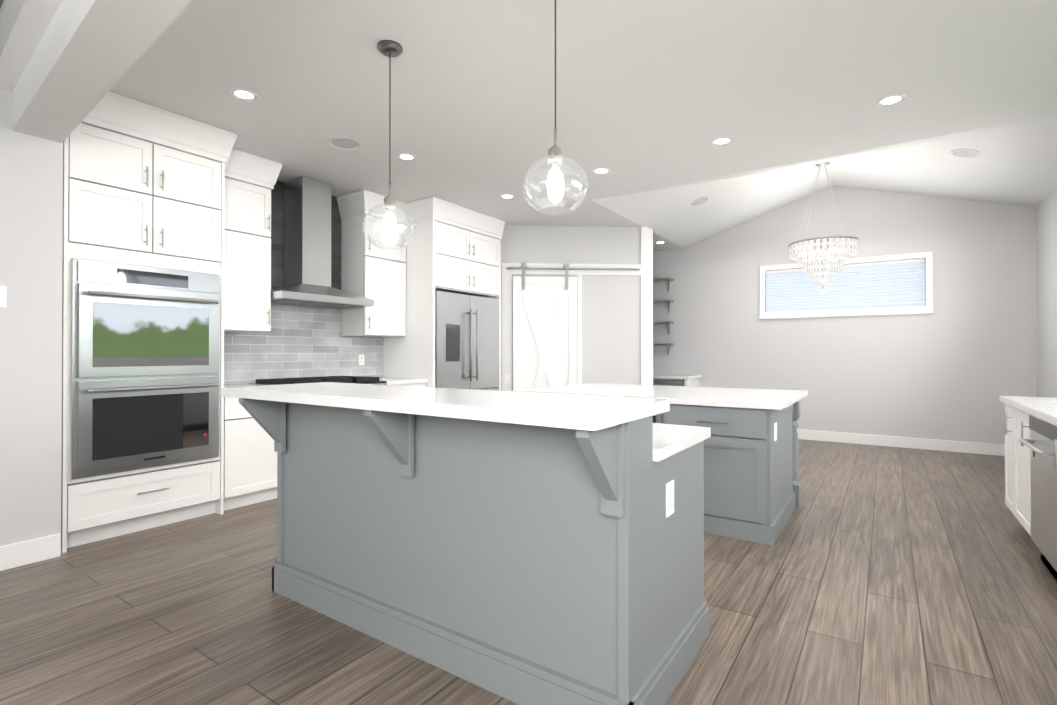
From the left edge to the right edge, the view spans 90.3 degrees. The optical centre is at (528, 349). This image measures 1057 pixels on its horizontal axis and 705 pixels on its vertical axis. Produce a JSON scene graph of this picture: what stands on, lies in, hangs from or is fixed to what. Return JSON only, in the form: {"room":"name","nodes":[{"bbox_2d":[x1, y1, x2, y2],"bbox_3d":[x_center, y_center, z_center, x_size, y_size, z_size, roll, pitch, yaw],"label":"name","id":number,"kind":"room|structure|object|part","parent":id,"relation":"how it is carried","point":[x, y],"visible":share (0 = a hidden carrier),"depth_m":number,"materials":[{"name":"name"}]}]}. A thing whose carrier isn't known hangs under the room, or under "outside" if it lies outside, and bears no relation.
{"room":"kitchen","nodes":[
{"label":"kitchen","id":0,"kind":"room"},
{"bbox_2d":[0,89,62,545],"bbox_3d":[-4.351,-0.209,1.404,0.870,2.780,4.570,0,0,34],"label":"wall","id":1,"kind":"structure","parent":0,"point":[31,209],"depth_m":2.93,"materials":[{"name":"grey paint"}]},
{"bbox_2d":[0,286,6,306],"bbox_3d":[-2.854,-0.289,2.819,0.012,0.115,0.075,0,0,34],"label":"switch plate","id":2,"kind":"object","parent":1,"relation":"attached to","point":[3,290],"visible":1,"depth_m":2.84,"materials":[{"name":"white plastic"}]},
{"bbox_2d":[0,534,60,570],"bbox_3d":[-3.987,1.114,1.145,0.016,0.130,4.565,0,0,34],"label":"baseboard","id":3,"kind":"structure","parent":1,"relation":"attached to","point":[18,554],"depth_m":2.92,"materials":[{"name":"white paint"}]},
{"bbox_2d":[62,91,240,274],"bbox_3d":[-2.713,-1.085,3.659,0.738,0.997,0.964,0,0,34],"label":"upper cabinet","id":4,"kind":"object","parent":1,"relation":"attached to","point":[145,184],"depth_m":3.44,"materials":[{"name":"white paint"}]},
{"bbox_2d":[219,151,281,334],"bbox_3d":[-2.435,-0.867,4.337,0.433,1.426,0.584,0,0,34],"label":"upper cabinet","id":5,"kind":"object","parent":0,"relation":"attached to","point":[244,295],"depth_m":4.31,"materials":[{"name":"white paint"}]},
{"bbox_2d":[231,219,341,384],"bbox_3d":[-1.804,-0.185,5.791,0.140,2.780,5.550,0,0,34],"label":"wall","id":6,"kind":"structure","parent":0,"point":[341,251],"depth_m":5.46,"materials":[{"name":"grey tile"}]},
{"bbox_2d":[224,303,382,384],"bbox_3d":[-2.206,-0.099,5.066,0.009,0.800,2.060,0,0,34],"label":"tile backsplash","id":7,"kind":"structure","parent":6,"relation":"attached to","point":[296,341],"depth_m":5.06,"materials":[{"name":"grey tile"}]},
{"bbox_2d":[359,355,363,364],"bbox_3d":[-1.796,0.107,5.651,0.008,0.115,0.070,0,0,34],"label":"outlet","id":8,"kind":"object","parent":7,"relation":"attached to","point":[361,359],"visible":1,"depth_m":5.65,"materials":[{"name":"white plastic"}]},
{"bbox_2d":[270,180,340,289],"bbox_3d":[-2.217,-1.038,5.055,0.009,1.078,0.960,0,0,34],"label":"wall tile","id":9,"kind":"structure","parent":6,"relation":"attached to","point":[277,236],"depth_m":4.91,"materials":[{"name":"grey tile"}]},
{"bbox_2d":[271,176,373,308],"bbox_3d":[-1.996,-1.000,4.904,0.520,1.151,0.950,0,0,34],"label":"range hood","id":10,"kind":"object","parent":9,"relation":"attached to","point":[307,241],"visible":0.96,"depth_m":4.85,"materials":[{"name":"grey metal"}]},
{"bbox_2d":[337,190,412,338],"bbox_3d":[-1.624,-0.860,5.526,0.433,1.426,0.601,0,0,34],"label":"upper cabinet","id":11,"kind":"object","parent":0,"relation":"attached to","point":[369,271],"depth_m":5.38,"materials":[{"name":"white paint"}]},
{"bbox_2d":[0,439,1056,704],"bbox_3d":[-0.162,1.218,2.777,6.760,0.060,12.170,0,0,34],"label":"floor","id":12,"kind":"structure","parent":0,"point":[886,575],"depth_m":2.34,"materials":[{"name":"brown wood"}]},
{"bbox_2d":[61,455,224,552],"bbox_3d":[-2.753,0.993,3.640,0.680,0.400,0.866,0,0,34],"label":"base cabinet","id":13,"kind":"object","parent":12,"relation":"on","point":[100,507],"depth_m":3.40,"materials":[{"name":"white paint"}]},
{"bbox_2d":[71,258,219,479],"bbox_3d":[-2.663,0.113,3.583,0.678,1.312,0.829,0,0,34],"label":"double oven","id":14,"kind":"object","parent":13,"relation":"in","point":[144,366],"visible":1,"depth_m":3.36,"materials":[{"name":"grey metal"}]},
{"bbox_2d":[219,395,276,509],"bbox_3d":[-2.349,0.766,4.234,0.680,0.859,0.526,0,0,34],"label":"base cabinet","id":15,"kind":"object","parent":12,"relation":"on","point":[247,450],"depth_m":3.96,"materials":[{"name":"white paint"}]},
{"bbox_2d":[219,383,260,394],"bbox_3d":[-2.341,0.317,4.231,0.700,0.040,0.526,0,0,34],"label":"countertop","id":16,"kind":"structure","parent":15,"relation":"on","point":[221,385],"depth_m":4.39,"materials":[{"name":"white stone"}]},
{"bbox_2d":[249,376,385,384],"bbox_3d":[-1.896,0.730,4.826,0.763,0.940,0.950,0,0,34],"label":"range","id":17,"kind":"object","parent":12,"relation":"on","point":[346,379],"visible":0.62,"depth_m":4.75,"materials":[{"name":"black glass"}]},
{"bbox_2d":[397,383,428,386],"bbox_3d":[-1.506,0.773,5.472,0.680,0.859,0.542,0,0,34],"label":"base cabinet","id":18,"kind":"object","parent":12,"relation":"on","point":[398,384],"depth_m":5.38,"materials":[{"name":"white paint"}]},
{"bbox_2d":[380,375,428,385],"bbox_3d":[-1.497,0.324,5.469,0.700,0.040,0.542,0,0,34],"label":"countertop","id":19,"kind":"structure","parent":18,"relation":"on","point":[388,381],"depth_m":5.32,"materials":[{"name":"white stone"}]},
{"bbox_2d":[221,382,710,704],"bbox_3d":[-0.337,0.681,2.335,1.970,1.010,1.038,0,0,34],"label":"kitchen island","id":20,"kind":"object","parent":12,"relation":"on","point":[524,548],"visible":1,"depth_m":1.88,"materials":[{"name":"grey paint"}]},
{"bbox_2d":[435,291,498,390],"bbox_3d":[-0.943,0.286,6.134,0.828,1.818,1.070,0,0,34],"label":"refrigerator","id":21,"kind":"object","parent":12,"relation":"on","point":[466,341],"visible":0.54,"depth_m":5.87,"materials":[{"name":"grey metal"}]},
{"bbox_2d":[519,383,807,545],"bbox_3d":[1.073,0.761,4.209,1.930,0.870,1.316,0,0,34],"label":"kitchen island","id":22,"kind":"object","parent":12,"relation":"on","point":[752,489],"visible":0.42,"depth_m":3.38,"materials":[{"name":"grey paint"}]},
{"bbox_2d":[653,374,701,386],"bbox_3d":[1.431,0.799,8.277,2.380,0.840,0.678,0,0,34],"label":"base cabinet","id":23,"kind":"object","parent":12,"relation":"on","point":[692,380],"visible":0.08,"depth_m":7.60,"materials":[{"name":"white paint"}]},
{"bbox_2d":[653,379,683,385],"bbox_3d":[2.124,0.768,7.767,0.510,0.695,0.630,0,0,34],"label":"beverage fridge","id":24,"kind":"object","parent":23,"relation":"in","point":[672,382],"visible":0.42,"depth_m":7.51,"materials":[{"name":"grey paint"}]},
{"bbox_2d":[1004,404,1006,505],"bbox_3d":[3.519,0.776,3.333,0.690,0.830,0.369,0,0,34],"label":"base cabinet","id":25,"kind":"object","parent":12,"relation":"on","point":[1005,415],"depth_m":3.63,"materials":[{"name":"white paint"}]},
{"bbox_2d":[1007,408,1056,535],"bbox_3d":[3.321,0.775,3.043,0.690,0.830,0.569,0,0,34],"label":"base cabinet","id":26,"kind":"object","parent":12,"relation":"on","point":[1018,454],"depth_m":3.31,"materials":[{"name":"white paint"}]},
{"bbox_2d":[999,396,1056,425],"bbox_3d":[2.128,0.330,1.318,0.715,0.040,5.330,0,0,34],"label":"countertop","id":27,"kind":"structure","parent":26,"relation":"on","point":[1044,408],"depth_m":3.08,"materials":[{"name":"white stone"}]},
{"bbox_2d":[1018,415,1056,579],"bbox_3d":[2.915,0.769,2.583,0.672,0.813,0.642,0,0,34],"label":"dishwasher","id":28,"kind":"object","parent":26,"relation":"in","point":[1043,436],"visible":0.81,"depth_m":2.74,"materials":[{"name":"grey metal"}]},
{"bbox_2d":[0,0,1056,251],"bbox_3d":[-0.120,-1.895,2.766,6.340,0.614,11.850,0,0,34],"label":"ceiling","id":29,"kind":"structure","parent":0,"point":[646,102],"depth_m":3.31,"materials":[{"name":"grey paint"}]},
{"bbox_2d":[0,0,191,142],"bbox_3d":[-0.705,-1.410,1.257,5.368,0.400,0.303,0,0,39],"label":"header beam","id":30,"kind":"structure","parent":29,"relation":"attached to","point":[66,66],"depth_m":2.27,"materials":[{"name":"grey paint"}]},
{"bbox_2d":[231,88,256,100],"bbox_3d":[-1.766,-1.585,3.262,0.148,0.005,0.148,0,0,34],"label":"recessed light","id":31,"kind":"object","parent":29,"relation":"in","point":[248,95],"visible":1,"depth_m":3.26,"materials":[{"name":"white plastic"}]},
{"bbox_2d":[328,137,358,149],"bbox_3d":[-1.414,-1.580,4.027,0.224,0.008,0.224,0,0,34],"label":"speaker","id":32,"kind":"object","parent":29,"relation":"attached to","point":[343,143],"visible":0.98,"depth_m":4.02},
{"bbox_2d":[362,40,416,249],"bbox_3d":[-0.728,-1.064,2.757,0.279,1.054,0.279,0,0,34],"label":"pendant light","id":33,"kind":"object","parent":29,"relation":"hanging from","point":[389,48],"visible":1,"depth_m":2.74,"materials":[{"name":"clear glass"}]},
{"bbox_2d":[397,153,415,160],"bbox_3d":[-0.998,-1.580,4.300,0.148,0.005,0.148,0,0,34],"label":"recessed light","id":34,"kind":"object","parent":29,"relation":"in","point":[405,156],"visible":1,"depth_m":4.29,"materials":[{"name":"white plastic"}]},
{"bbox_2d":[500,194,513,198],"bbox_3d":[-0.218,-1.574,5.390,0.148,0.005,0.148,0,0,34],"label":"recessed light","id":35,"kind":"object","parent":29,"relation":"in","point":[506,196],"visible":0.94,"depth_m":5.39,"materials":[{"name":"white plastic"}]},
{"bbox_2d":[522,0,588,214],"bbox_3d":[0.113,-1.087,2.197,0.279,1.014,0.279,0,0,34],"label":"pendant light","id":36,"kind":"object","parent":29,"relation":"hanging from","point":[555,180],"visible":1,"depth_m":2.17,"materials":[{"name":"clear glass"}]},
{"bbox_2d":[593,168,609,173],"bbox_3d":[0.645,-1.578,4.633,0.148,0.005,0.148,0,0,34],"label":"recessed light","id":37,"kind":"object","parent":29,"relation":"in","point":[601,170],"visible":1,"depth_m":4.62,"materials":[{"name":"white plastic"}]},
{"bbox_2d":[689,197,707,205],"bbox_3d":[2.047,-1.783,6.316,0.224,0.008,0.224,-20,-12,32],"label":"speaker","id":38,"kind":"object","parent":29,"relation":"attached to","point":[698,201],"visible":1,"depth_m":6.31},
{"bbox_2d":[712,137,732,144],"bbox_3d":[1.467,-1.582,3.975,0.148,0.005,0.148,0,0,34],"label":"recessed light","id":39,"kind":"object","parent":29,"relation":"in","point":[721,140],"visible":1,"depth_m":3.97,"materials":[{"name":"white plastic"}]},
{"bbox_2d":[788,162,858,294],"bbox_3d":[3.261,-1.345,5.825,0.686,1.480,0.686,0,0,34],"label":"crystal chandelier","id":40,"kind":"object","parent":29,"relation":"hanging from","point":[822,264],"visible":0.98,"depth_m":5.67,"materials":[{"name":"clear glass"}]},
{"bbox_2d":[877,94,904,105],"bbox_3d":[2.301,-1.585,3.334,0.148,0.005,0.148,0,0,34],"label":"recessed light","id":41,"kind":"object","parent":29,"relation":"in","point":[889,100],"visible":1,"depth_m":3.33,"materials":[{"name":"white plastic"}]},
{"bbox_2d":[950,149,980,156],"bbox_3d":[4.041,-1.819,4.861,0.224,0.008,0.224,20,11,33],"label":"speaker","id":42,"kind":"object","parent":29,"relation":"attached to","point":[965,153],"visible":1,"depth_m":4.85},
{"bbox_2d":[501,225,640,390],"bbox_3d":[0.317,-0.179,6.866,2.155,2.780,1.385,0,0,34],"label":"wall","id":43,"kind":"structure","parent":0,"point":[611,329],"depth_m":6.68,"materials":[{"name":"grey paint"}]},
{"bbox_2d":[405,197,504,298],"bbox_3d":[-0.976,-1.112,6.128,0.828,0.916,1.228,0,0,34],"label":"upper cabinet","id":44,"kind":"object","parent":43,"relation":"attached to","point":[454,248],"depth_m":5.70,"materials":[{"name":"white paint"}]},
{"bbox_2d":[505,375,509,382],"bbox_3d":[-0.264,0.364,6.574,0.065,0.110,0.009,0,0,-3],"label":"switch plate","id":45,"kind":"object","parent":43,"relation":"attached to","point":[507,378],"visible":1,"depth_m":6.57,"materials":[{"name":"white plastic"}]},
{"bbox_2d":[506,262,639,391],"bbox_3d":[0.562,0.054,6.586,1.675,2.281,0.084,0,0,-3],"label":"barn door","id":46,"kind":"structure","parent":43,"relation":"in","point":[544,332],"depth_m":6.55,"materials":[{"name":"white paint"}]},
{"bbox_3d":[0.562,-0.919,6.591,1.675,0.336,0.084,0,0,-3],"label":"barn door rail hardware","id":47,"kind":"part","parent":46,"relation":"part of","materials":[{"name":"silver metal"}]},
{"bbox_2d":[502,227,647,390],"bbox_3d":[0.590,-0.179,6.642,1.857,2.778,0.022,0,0,-3],"label":"door frame","id":48,"kind":"structure","parent":43,"relation":"attached to","point":[507,318],"depth_m":6.64,"materials":[{"name":"white paint"}]},
{"bbox_2d":[648,227,652,384],"bbox_3d":[1.569,-0.179,6.775,0.012,2.778,0.170,0,0,34],"label":"trim","id":49,"kind":"structure","parent":43,"relation":"attached to","point":[650,306],"depth_m":6.77,"materials":[{"name":"white paint"}]},
{"bbox_2d":[653,185,1036,444],"bbox_3d":[3.177,-0.505,7.596,6.340,3.440,0.140,0,0,34],"label":"wall","id":50,"kind":"structure","parent":0,"point":[958,362],"depth_m":6.65,"materials":[{"name":"grey paint"}]},
{"bbox_2d":[653,343,673,354],"bbox_3d":[1.477,-0.009,8.509,1.720,0.178,0.250,0,0,34],"label":"wall shelf","id":51,"kind":"object","parent":50,"relation":"attached to","point":[668,344],"visible":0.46,"depth_m":8.02,"materials":[{"name":"grey paint"}]},
{"bbox_2d":[653,321,673,333],"bbox_3d":[1.477,-0.339,8.511,1.720,0.178,0.250,0,0,34],"label":"wall shelf","id":52,"kind":"object","parent":50,"relation":"attached to","point":[666,322],"visible":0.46,"depth_m":8.05,"materials":[{"name":"grey paint"}]},
{"bbox_2d":[653,299,673,312],"bbox_3d":[1.477,-0.669,8.512,1.720,0.178,0.250,0,0,34],"label":"wall shelf","id":53,"kind":"object","parent":50,"relation":"attached to","point":[661,301],"visible":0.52,"depth_m":8.05,"materials":[{"name":"grey paint"}]},
{"bbox_2d":[653,278,673,290],"bbox_3d":[1.477,-0.999,8.514,1.720,0.178,0.250,0,0,34],"label":"wall shelf","id":54,"kind":"object","parent":50,"relation":"attached to","point":[662,279],"visible":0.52,"depth_m":8.11,"materials":[{"name":"grey paint"}]},
{"bbox_2d":[759,252,933,318],"bbox_3d":[4.102,-0.811,6.922,1.960,0.745,0.135,0,0,34],"label":"dining room window","id":55,"kind":"structure","parent":50,"relation":"in","point":[875,286],"depth_m":6.81,"materials":[{"name":"white glass"}]},
{"bbox_2d":[797,429,1004,455],"bbox_3d":[4.132,1.146,6.840,3.640,0.130,0.019,0,0,34],"label":"baseboard","id":56,"kind":"structure","parent":50,"relation":"attached to","point":[878,440],"depth_m":6.48,"materials":[{"name":"white paint"}]},
{"bbox_2d":[1036,188,1056,397],"bbox_3d":[2.481,-0.271,1.069,0.140,2.900,11.710,0,0,34],"label":"wall","id":57,"kind":"structure","parent":0,"point":[1046,247],"depth_m":5.45,"materials":[{"name":"grey paint"}]}
]}

